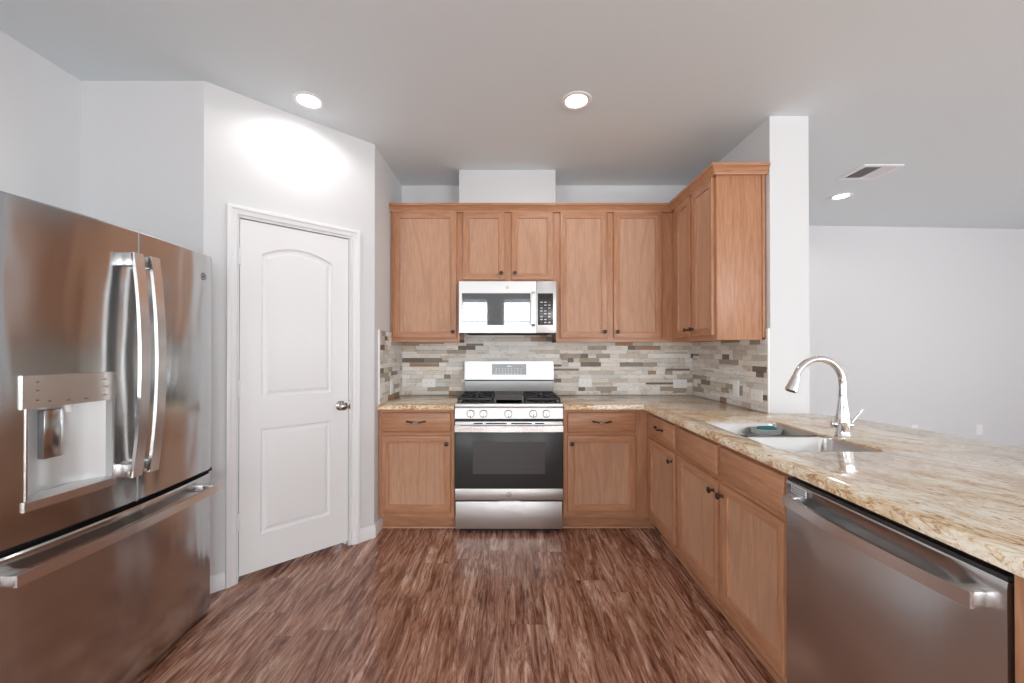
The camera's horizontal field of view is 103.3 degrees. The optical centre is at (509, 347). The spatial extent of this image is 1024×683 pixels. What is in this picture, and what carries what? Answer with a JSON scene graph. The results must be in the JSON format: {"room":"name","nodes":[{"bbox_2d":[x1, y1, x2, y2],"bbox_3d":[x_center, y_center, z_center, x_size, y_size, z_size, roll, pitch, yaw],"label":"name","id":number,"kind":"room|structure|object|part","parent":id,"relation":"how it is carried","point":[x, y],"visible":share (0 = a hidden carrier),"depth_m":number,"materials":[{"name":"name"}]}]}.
{"room":"kitchen","nodes":[
{"label":"kitchen","id":0,"kind":"room"},
{"bbox_2d":[0,30,80,213],"bbox_3d":[-2.353,-0.081,-1.921,0.120,2.743,8.157,0,0,0],"label":"wall","id":1,"kind":"structure","parent":0,"point":[40,101],"depth_m":1.97,"materials":[{"name":"white paint"}]},
{"bbox_2d":[80,81,203,253],"bbox_3d":[-2.024,-0.056,2.218,0.779,2.743,0.120,0,0,0],"label":"wall","id":2,"kind":"structure","parent":0,"point":[142,169],"depth_m":2.16,"materials":[{"name":"white paint"}]},
{"bbox_2d":[203,81,374,583],"bbox_3d":[-1.332,-0.054,2.536,0.962,2.743,0.120,0,0,-44],"label":"wall","id":3,"kind":"structure","parent":0,"point":[258,155],"depth_m":2.41,"materials":[{"name":"white paint"}]},
{"bbox_2d":[210,572,224,593],"bbox_3d":[-1.923,1.271,2.179,0.740,0.088,0.084,0,0,0],"label":"baseboard","id":4,"kind":"structure","parent":3,"relation":"attached to","point":[217,582],"depth_m":2.19,"materials":[{"name":"white paint"}]},
{"bbox_2d":[225,203,359,588],"bbox_3d":[-1.327,0.261,2.525,0.749,2.112,0.139,0,0,-44],"label":"trim","id":5,"kind":"structure","parent":3,"relation":"attached to","point":[233,210],"depth_m":2.27,"materials":[{"name":"white paint"}]},
{"bbox_2d":[236,219,349,575],"bbox_3d":[-1.286,0.279,2.475,0.638,2.008,0.102,0,0,-44],"label":"door","id":6,"kind":"structure","parent":3,"relation":"in","point":[292,384],"depth_m":2.45,"materials":[{"name":"white paint"}]},
{"bbox_3d":[-1.090,0.380,2.641,0.064,0.064,0.067,0,0,-44],"label":"knob","id":7,"kind":"part","parent":6,"relation":"part of","materials":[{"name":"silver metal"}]},
{"bbox_2d":[360,517,382,542],"bbox_3d":[-0.954,1.275,2.850,0.063,0.088,0.253,0,0,19],"label":"baseboard","id":8,"kind":"structure","parent":3,"relation":"attached to","point":[370,532],"depth_m":2.79,"materials":[{"name":"white paint"}]},
{"bbox_2d":[374,146,401,523],"bbox_3d":[-0.999,-0.051,3.181,0.134,2.743,0.704,0,0,0],"label":"wall","id":9,"kind":"structure","parent":0,"point":[387,353],"depth_m":3.01,"materials":[{"name":"white paint"}]},
{"bbox_3d":[-0.939,0.137,2.912,0.012,0.534,0.009,0,0,0],"label":"tile edge trim","id":10,"kind":"part","parent":9,"relation":"part of","materials":[{"name":"white plastic"}]},
{"bbox_2d":[380,330,401,403],"bbox_3d":[-0.939,0.140,3.219,0.014,0.532,0.603,0,0,0],"label":"backsplash","id":11,"kind":"structure","parent":9,"relation":"attached to","point":[390,352],"depth_m":3.15,"materials":[{"name":"tile"}]},
{"bbox_2d":[390,379,392,394],"bbox_3d":[-0.926,0.306,3.188,0.014,0.120,0.076,0,0,0],"label":"light switch","id":12,"kind":"object","parent":9,"relation":"attached to","point":[391,380],"visible":1,"depth_m":3.17,"materials":[{"name":"white plastic"}]},
{"bbox_2d":[130,527,776,682],"bbox_3d":[2.400,1.339,-0.558,9.800,0.080,11.500,0,0,0],"label":"floor","id":13,"kind":"structure","parent":0,"point":[399,605],"depth_m":1.94,"materials":[{"name":"brown wood"}]},
{"bbox_2d":[0,191,221,682],"bbox_3d":[-1.805,0.429,1.587,0.870,1.765,0.924,0,0,0],"label":"refrigerator","id":14,"kind":"object","parent":13,"relation":"on","point":[106,488],"visible":1,"depth_m":1.43,"materials":[{"name":"grey metal"}]},
{"bbox_3d":[-1.452,0.136,1.346,0.013,0.103,0.270,0,0,4],"label":"dispenser panel","id":15,"kind":"part","parent":14,"relation":"part of","materials":[{"name":"silver metal"}]},
{"bbox_3d":[-1.500,0.070,1.349,0.111,1.049,0.444,0,0,0],"label":"door","id":16,"kind":"part","parent":14,"relation":"part of","materials":[{"name":"silver metal"}]},
{"bbox_3d":[-1.500,0.945,1.585,0.111,0.662,0.924,0,0,0],"label":"freezer drawer","id":17,"kind":"part","parent":14,"relation":"part of","materials":[{"name":"silver metal"}]},
{"bbox_3d":[-1.410,0.063,1.526,0.079,0.842,0.039,0,0,0],"label":"handle","id":18,"kind":"part","parent":14,"relation":"part of","materials":[{"name":"silver metal"}]},
{"bbox_3d":[-1.409,0.063,1.598,0.079,0.842,0.039,0,0,0],"label":"handle","id":19,"kind":"part","parent":14,"relation":"part of","materials":[{"name":"silver metal"}]},
{"bbox_3d":[-1.500,0.072,1.815,0.111,1.049,0.472,0,0,0],"label":"door","id":20,"kind":"part","parent":14,"relation":"part of","materials":[{"name":"silver metal"}]},
{"bbox_2d":[378,409,455,527],"bbox_3d":[-0.668,0.882,3.178,0.545,0.878,0.661,0,0,0],"label":"base cabinet","id":21,"kind":"object","parent":13,"relation":"on","point":[416,474],"visible":0.94,"depth_m":2.90,"materials":[{"name":"brown wood"}]},
{"bbox_3d":[-0.667,0.532,2.895,0.490,0.140,0.020,0,0,0],"label":"drawer","id":22,"kind":"part","parent":21,"relation":"part of","materials":[{"name":"brown wood"}]},
{"bbox_3d":[-0.667,0.901,2.893,0.490,0.543,0.020,0,0,0],"label":"door","id":23,"kind":"part","parent":21,"relation":"part of","materials":[{"name":"brown wood"}]},
{"bbox_2d":[377,395,460,409],"bbox_3d":[-0.668,0.423,3.194,0.548,0.035,0.645,0,0,0],"label":"countertop","id":24,"kind":"structure","parent":21,"relation":"on","point":[402,402],"depth_m":2.94,"materials":[{"name":"beige stone"}]},
{"bbox_3d":[-0.668,1.311,2.968,0.545,0.017,0.014,0,0,0],"label":"shoe moulding","id":25,"kind":"part","parent":21,"relation":"part of","materials":[{"name":"brown wood"}]},
{"bbox_2d":[455,361,562,530],"bbox_3d":[-0.005,0.717,3.158,0.770,1.208,0.685,0,0,0],"label":"gas range","id":26,"kind":"object","parent":13,"relation":"on","point":[509,415],"visible":1,"depth_m":2.87,"materials":[{"name":"silver metal"}]},
{"bbox_3d":[-0.276,0.466,2.853,0.047,0.048,0.035,0,0,0],"label":"control knob","id":27,"kind":"part","parent":26,"relation":"part of","materials":[{"name":"silver metal"}]},
{"bbox_3d":[-0.005,1.188,2.890,0.759,0.194,0.034,0,0,0],"label":"storage drawer","id":28,"kind":"part","parent":26,"relation":"part of","materials":[{"name":"silver metal"}]},
{"bbox_3d":[-0.005,1.039,2.886,0.765,0.080,0.036,0,0,0],"label":"oven door","id":29,"kind":"part","parent":26,"relation":"part of","materials":[{"name":"silver metal"}]},
{"bbox_3d":[-0.005,0.558,2.890,0.765,0.070,0.034,0,0,0],"label":"rail","id":30,"kind":"part","parent":26,"relation":"part of","materials":[{"name":"silver metal"}]},
{"bbox_3d":[-0.005,0.847,2.872,0.500,0.005,0.001,0,0,0],"label":"rack rail","id":31,"kind":"part","parent":26,"relation":"part of","materials":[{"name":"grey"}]},
{"bbox_3d":[-0.005,0.567,2.845,0.760,0.042,0.057,0,0,0],"label":"oven handle","id":32,"kind":"part","parent":26,"relation":"part of","materials":[{"name":"silver metal"}]},
{"bbox_3d":[-0.005,0.796,2.889,0.763,0.407,0.033,0,0,0],"label":"door glass","id":33,"kind":"part","parent":26,"relation":"part of","materials":[{"name":"grey glass"}]},
{"bbox_3d":[-0.005,0.382,3.170,0.216,0.038,0.505,0,0,0],"label":"griddle plate","id":34,"kind":"part","parent":26,"relation":"part of","materials":[{"name":"grey metal"}]},
{"bbox_2d":[455,399,562,407],"bbox_3d":[-0.005,0.413,3.162,0.770,0.030,0.581,0,0,0],"label":"cooktop","id":35,"kind":"object","parent":26,"relation":"in","point":[493,403],"depth_m":2.87,"materials":[{"name":"metal"}]},
{"bbox_3d":[-0.005,0.465,2.895,0.765,0.073,0.064,0,0,0],"label":"control panel","id":36,"kind":"part","parent":26,"relation":"part of","materials":[{"name":"silver metal"}]},
{"bbox_3d":[0.166,0.466,2.853,0.047,0.048,0.035,0,0,0],"label":"control knob","id":37,"kind":"part","parent":26,"relation":"part of","materials":[{"name":"silver metal"}]},
{"bbox_2d":[562,409,654,527],"bbox_3d":[0.723,0.882,3.178,0.679,0.878,0.661,0,0,0],"label":"base cabinet","id":38,"kind":"object","parent":13,"relation":"on","point":[605,485],"visible":0.97,"depth_m":2.90,"materials":[{"name":"brown wood"}]},
{"bbox_3d":[0.656,0.532,2.895,0.487,0.140,0.020,0,0,0],"label":"drawer","id":39,"kind":"part","parent":38,"relation":"part of","materials":[{"name":"brown wood"}]},
{"bbox_3d":[0.656,0.901,2.893,0.487,0.543,0.020,0,0,0],"label":"door","id":40,"kind":"part","parent":38,"relation":"part of","materials":[{"name":"brown wood"}]},
{"bbox_3d":[0.723,1.311,2.968,0.679,0.017,0.014,0,0,0],"label":"shoe moulding","id":41,"kind":"part","parent":38,"relation":"part of","materials":[{"name":"brown wood"}]},
{"bbox_2d":[647,411,690,571],"bbox_3d":[1.262,0.879,2.636,0.661,0.878,0.533,0,0,0],"label":"base cabinet","id":42,"kind":"object","parent":13,"relation":"on","point":[662,453],"visible":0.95,"depth_m":2.59,"materials":[{"name":"brown wood"}]},
{"bbox_3d":[0.978,0.530,2.618,0.020,0.140,0.448,0,0,0],"label":"drawer","id":43,"kind":"part","parent":42,"relation":"part of","materials":[{"name":"brown wood"}]},
{"bbox_3d":[0.978,0.899,2.616,0.020,0.543,0.448,0,0,0],"label":"door","id":44,"kind":"part","parent":42,"relation":"part of","materials":[{"name":"brown wood"}]},
{"bbox_3d":[0.997,0.826,2.637,0.019,0.773,0.533,0,0,0],"label":"frame","id":45,"kind":"part","parent":42,"relation":"part of","materials":[{"name":"brown wood"}]},
{"bbox_3d":[1.056,1.309,2.596,0.014,0.017,0.458,0,0,0],"label":"shoe moulding","id":46,"kind":"part","parent":42,"relation":"part of","materials":[{"name":"brown wood"}]},
{"bbox_2d":[677,425,793,682],"bbox_3d":[1.265,0.874,1.890,0.656,0.878,0.960,0,0,0],"label":"base cabinet","id":47,"kind":"object","parent":13,"relation":"on","point":[732,535],"visible":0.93,"depth_m":1.74,"materials":[{"name":"brown wood"}]},
{"bbox_3d":[0.978,0.527,2.123,0.020,0.140,0.448,0,0,0],"label":"false drawer","id":48,"kind":"part","parent":47,"relation":"part of","materials":[{"name":"brown wood"}]},
{"bbox_3d":[0.978,0.896,2.121,0.020,0.543,0.448,0,0,0],"label":"door","id":49,"kind":"part","parent":47,"relation":"part of","materials":[{"name":"brown wood"}]},
{"bbox_3d":[0.952,0.675,1.924,0.031,0.030,0.031,0,0,0],"label":"knob","id":50,"kind":"part","parent":47,"relation":"part of","materials":[{"name":"brown metal"}]},
{"bbox_3d":[0.952,0.675,1.843,0.031,0.030,0.031,0,0,0],"label":"knob","id":51,"kind":"part","parent":47,"relation":"part of","materials":[{"name":"brown metal"}]},
{"bbox_3d":[1.056,1.305,1.887,0.014,0.017,0.960,0,0,0],"label":"shoe moulding","id":52,"kind":"part","parent":47,"relation":"part of","materials":[{"name":"brown wood"}]},
{"bbox_3d":[0.978,0.893,1.650,0.020,0.543,0.436,0,0,0],"label":"door","id":53,"kind":"part","parent":47,"relation":"part of","materials":[{"name":"brown wood"}]},
{"bbox_3d":[0.978,0.525,1.652,0.020,0.140,0.436,0,0,0],"label":"false drawer","id":54,"kind":"part","parent":47,"relation":"part of","materials":[{"name":"brown wood"}]},
{"bbox_2d":[557,395,1023,577],"bbox_3d":[1.295,0.417,2.050,1.380,0.035,3.282,0,0,-14],"label":"countertop","id":55,"kind":"structure","parent":47,"relation":"on","point":[964,494],"depth_m":1.34,"materials":[{"name":"beige stone"}]},
{"bbox_2d":[706,422,879,451],"bbox_3d":[1.252,0.515,1.885,0.389,0.220,0.671,0,0,0],"label":"sink","id":56,"kind":"object","parent":55,"relation":"in","point":[792,439],"visible":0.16,"depth_m":1.84,"materials":[{"name":"silver metal"}]},
{"bbox_3d":[1.252,0.516,2.046,0.389,0.220,0.347,0,0,0],"label":"bowl","id":57,"kind":"part","parent":56,"relation":"part of","materials":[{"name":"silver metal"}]},
{"bbox_2d":[751,426,782,434],"bbox_3d":[1.368,0.442,2.157,0.144,0.030,0.112,0,0,0],"label":"soap dish","id":58,"kind":"object","parent":56,"relation":"attached to","point":[778,431],"visible":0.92,"depth_m":2.11,"materials":[{"name":"white plastic"}]},
{"bbox_2d":[756,426,776,429],"bbox_3d":[1.368,0.436,2.158,0.094,0.030,0.064,0,0,0],"label":"sponge","id":59,"kind":"object","parent":58,"relation":"in","point":[757,427],"visible":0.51,"depth_m":2.14,"materials":[{"name":"teal"}]},
{"bbox_3d":[1.252,0.514,1.697,0.389,0.220,0.296,0,0,0],"label":"bowl","id":60,"kind":"part","parent":56,"relation":"part of","materials":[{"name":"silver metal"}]},
{"bbox_2d":[785,356,862,438],"bbox_3d":[1.385,0.216,1.792,0.342,0.363,0.064,0,0,-6],"label":"kitchen faucet","id":61,"kind":"object","parent":55,"relation":"on","point":[842,424],"visible":1,"depth_m":1.78,"materials":[{"name":"silver metal"}]},
{"bbox_3d":[1.371,0.124,1.793,0.248,0.178,0.028,0,0,-5],"label":"spout","id":62,"kind":"part","parent":61,"relation":"part of","materials":[{"name":"silver metal"}]},
{"bbox_3d":[1.530,0.305,1.788,0.056,0.069,0.011,0,0,8],"label":"lever","id":63,"kind":"part","parent":61,"relation":"part of","materials":[{"name":"silver metal"}]},
{"bbox_2d":[782,477,1014,682],"bbox_3d":[1.236,0.875,1.093,0.648,0.868,0.625,0,0,0],"label":"dishwasher","id":64,"kind":"object","parent":13,"relation":"on","point":[872,597],"visible":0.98,"depth_m":1.04,"materials":[{"name":"silver metal"}]},
{"bbox_3d":[0.962,0.477,1.347,0.002,0.026,0.070,0,0,0],"label":"vent plate","id":65,"kind":"part","parent":64,"relation":"part of","materials":[{"name":"white metal"}]},
{"bbox_3d":[0.938,0.512,1.101,0.052,0.033,0.564,0,0,0],"label":"handle","id":66,"kind":"part","parent":64,"relation":"part of","materials":[{"name":"silver metal"}]},
{"bbox_2d":[1014,574,1023,682],"bbox_3d":[1.283,0.867,0.694,0.634,0.878,0.158,0,0,0],"label":"cabinet end panel","id":67,"kind":"object","parent":13,"relation":"on","point":[1018,581],"visible":0.86,"depth_m":0.77,"materials":[{"name":"brown wood"}]},
{"bbox_2d":[459,170,555,202],"bbox_3d":[-0.019,-1.200,3.384,0.771,0.443,0.312,0,0,0],"label":"wall","id":68,"kind":"structure","parent":0,"point":[475,186],"depth_m":3.23,"materials":[{"name":"white paint"}]},
{"bbox_2d":[0,0,1023,228],"bbox_3d":[2.400,-1.494,-0.541,9.800,0.100,11.500,0,0,0],"label":"ceiling","id":69,"kind":"structure","parent":0,"point":[440,88],"depth_m":2.14,"materials":[{"name":"white paint"}]},
{"bbox_2d":[292,91,325,109],"bbox_3d":[-1.160,-1.424,2.338,0.176,0.007,0.176,0,0,0],"label":"recessed light","id":70,"kind":"object","parent":69,"relation":"in","point":[307,100],"visible":1,"depth_m":2.33,"materials":[{"name":"white paint"}]},
{"bbox_2d":[561,91,591,109],"bbox_3d":[0.385,-1.424,2.338,0.176,0.007,0.176,0,0,0],"label":"recessed light","id":71,"kind":"object","parent":69,"relation":"in","point":[576,100],"visible":1,"depth_m":2.33,"materials":[{"name":"white paint"}]},
{"bbox_2d":[829,193,852,199],"bbox_3d":[3.100,-1.415,3.788,0.176,0.007,0.176,0,0,0],"label":"recessed light","id":72,"kind":"object","parent":69,"relation":"in","point":[842,195],"visible":1,"depth_m":3.79,"materials":[{"name":"white paint"}]},
{"bbox_2d":[837,164,903,179],"bbox_3d":[2.908,-1.417,3.273,0.310,0.010,0.270,0,0,0],"label":"ceiling vent","id":73,"kind":"object","parent":69,"relation":"in","point":[867,171],"visible":1,"depth_m":3.26,"materials":[{"name":"white metal"}]},
{"bbox_2d":[401,186,692,394],"bbox_3d":[0.267,-0.048,3.587,2.665,2.743,0.134,0,0,0],"label":"wall","id":74,"kind":"structure","parent":0,"point":[614,368],"depth_m":3.52,"materials":[{"name":"tile"}]},
{"bbox_2d":[391,212,463,342],"bbox_3d":[-0.669,-0.572,3.342,0.545,1.053,0.373,0,0,0],"label":"upper cabinet","id":75,"kind":"object","parent":74,"relation":"attached to","point":[425,246],"visible":0.91,"depth_m":3.20,"materials":[{"name":"brown wood"}]},
{"bbox_2d":[422,379,435,386],"bbox_3d":[-0.702,0.305,3.514,0.120,0.076,0.008,0,0,0],"label":"wall outlet","id":76,"kind":"object","parent":74,"relation":"attached to","point":[425,382],"visible":1,"depth_m":3.51,"materials":[{"name":"white plastic"}]},
{"bbox_2d":[460,212,555,281],"bbox_3d":[-0.015,-0.807,3.343,0.763,0.582,0.373,0,0,0],"label":"upper cabinet","id":77,"kind":"object","parent":74,"relation":"attached to","point":[494,246],"visible":0.92,"depth_m":3.20,"materials":[{"name":"brown wood"}]},
{"bbox_3d":[-0.205,-0.805,3.198,0.330,0.537,0.020,0,0,0],"label":"door","id":78,"kind":"part","parent":77,"relation":"part of","materials":[{"name":"brown wood"}]},
{"bbox_2d":[459,281,555,334],"bbox_3d":[-0.016,-0.310,3.301,0.752,0.404,0.432,0,0,0],"label":"microwave oven","id":79,"kind":"object","parent":77,"relation":"attached to","point":[485,307],"visible":1,"depth_m":3.13,"materials":[{"name":"grey metal"}]},
{"bbox_3d":[0.180,-0.300,3.106,0.026,0.270,0.043,0,0,0],"label":"door handle","id":80,"kind":"part","parent":79,"relation":"part of","materials":[{"name":"silver metal"}]},
{"bbox_3d":[0.283,-0.315,3.140,0.153,0.398,0.026,0,0,0],"label":"control panel","id":81,"kind":"part","parent":79,"relation":"part of","materials":[{"name":"silver metal"}]},
{"bbox_3d":[0.179,-0.805,3.198,0.330,0.537,0.020,0,0,0],"label":"door","id":82,"kind":"part","parent":77,"relation":"part of","materials":[{"name":"brown wood"}]},
{"bbox_2d":[401,334,692,394],"bbox_3d":[0.327,0.142,3.526,2.545,0.532,0.014,0,0,0],"label":"backsplash","id":83,"kind":"structure","parent":74,"relation":"attached to","point":[614,368],"depth_m":3.52,"materials":[{"name":"tile"}]},
{"bbox_2d":[578,378,591,386],"bbox_3d":[0.655,0.303,3.514,0.120,0.076,0.008,0,0,0],"label":"wall outlet","id":84,"kind":"object","parent":74,"relation":"attached to","point":[582,382],"visible":1,"depth_m":3.51,"materials":[{"name":"white plastic"}]},
{"bbox_2d":[552,212,698,342],"bbox_3d":[0.977,-0.572,3.342,1.222,1.053,0.373,0,0,0],"label":"upper cabinet","id":85,"kind":"object","parent":74,"relation":"attached to","point":[614,270],"visible":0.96,"depth_m":3.20,"materials":[{"name":"brown wood"}]},
{"bbox_2d":[389,162,770,212],"bbox_3d":[0.327,-1.104,2.844,2.540,0.061,0.730,0,0,0],"label":"crown molding","id":86,"kind":"structure","parent":85,"relation":"attached to","point":[715,168],"depth_m":3.17,"materials":[{"name":"brown wood"}]},
{"bbox_3d":[0.584,-0.575,3.196,0.372,0.997,0.020,0,0,0],"label":"door","id":87,"kind":"part","parent":85,"relation":"part of","materials":[{"name":"brown wood"}]},
{"bbox_3d":[1.009,-0.575,3.196,0.380,0.997,0.020,0,0,0],"label":"door","id":88,"kind":"part","parent":85,"relation":"part of","materials":[{"name":"brown wood"}]},
{"bbox_2d":[673,379,686,387],"bbox_3d":[1.480,0.311,3.514,0.120,0.076,0.008,0,0,0],"label":"wall outlet","id":89,"kind":"object","parent":74,"relation":"attached to","point":[677,383],"visible":1,"depth_m":3.51,"materials":[{"name":"white plastic"}]},
{"bbox_2d":[692,116,809,413],"bbox_3d":[1.713,-0.048,3.581,0.253,2.743,2.192,0,0,0],"label":"wall partition","id":90,"kind":"structure","parent":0,"point":[767,365],"depth_m":2.49,"materials":[{"name":"white paint"}]},
{"bbox_2d":[672,175,765,341],"bbox_3d":[1.418,-0.575,2.861,0.362,1.053,0.690,0,0,0],"label":"upper cabinet","id":91,"kind":"object","parent":90,"relation":"attached to","point":[719,231],"visible":0.91,"depth_m":2.52,"materials":[{"name":"brown wood"}]},
{"bbox_3d":[1.278,-0.576,2.993,0.020,0.997,0.258,0,0,0],"label":"door","id":92,"kind":"part","parent":91,"relation":"part of","materials":[{"name":"brown wood"}]},
{"bbox_3d":[1.298,-0.575,2.866,0.019,1.053,0.680,0,0,0],"label":"frame","id":93,"kind":"part","parent":91,"relation":"part of","materials":[{"name":"brown wood"}]},
{"bbox_3d":[1.278,-0.578,2.688,0.020,0.997,0.284,0,0,0],"label":"door","id":94,"kind":"part","parent":91,"relation":"part of","materials":[{"name":"brown wood"}]},
{"bbox_3d":[1.438,-0.577,2.521,0.299,1.053,0.010,0,0,0],"label":"panel","id":95,"kind":"part","parent":91,"relation":"part of","materials":[{"name":"brown wood"}]},
{"bbox_2d":[692,329,766,412],"bbox_3d":[1.593,0.144,3.008,0.014,0.521,1.025,0,0,0],"label":"backsplash","id":96,"kind":"structure","parent":90,"relation":"attached to","point":[716,364],"depth_m":2.91,"materials":[{"name":"tile"}]},
{"bbox_2d":[733,380,738,397],"bbox_3d":[1.581,0.285,2.836,0.014,0.120,0.076,0,0,0],"label":"light switch","id":97,"kind":"object","parent":90,"relation":"attached to","point":[735,382],"visible":1,"depth_m":2.82,"materials":[{"name":"white plastic"}]},
{"bbox_2d":[751,388,762,401],"bbox_3d":[1.583,0.304,2.598,0.008,0.076,0.120,0,0,0],"label":"wall outlet","id":98,"kind":"object","parent":90,"relation":"attached to","point":[756,395],"visible":1,"depth_m":2.59,"materials":[{"name":"white plastic"}]},
{"bbox_3d":[1.593,0.140,2.490,0.013,0.523,0.008,0,0,0],"label":"tile edge trim","id":99,"kind":"part","parent":90,"relation":"part of","materials":[{"name":"white plastic"}]},
{"bbox_2d":[809,225,1023,447],"bbox_3d":[4.520,-0.041,4.781,5.575,2.743,0.120,0,0,-3],"label":"wall","id":100,"kind":"structure","parent":0,"point":[924,326],"depth_m":4.74,"materials":[{"name":"white paint"}]},
{"bbox_2d":[976,425,982,434],"bbox_3d":[5.530,0.964,4.765,0.076,0.120,0.009,0,0,-3],"label":"wall outlet","id":101,"kind":"object","parent":100,"relation":"attached to","point":[979,428],"visible":1,"depth_m":4.76,"materials":[{"name":"white plastic"}]}
]}

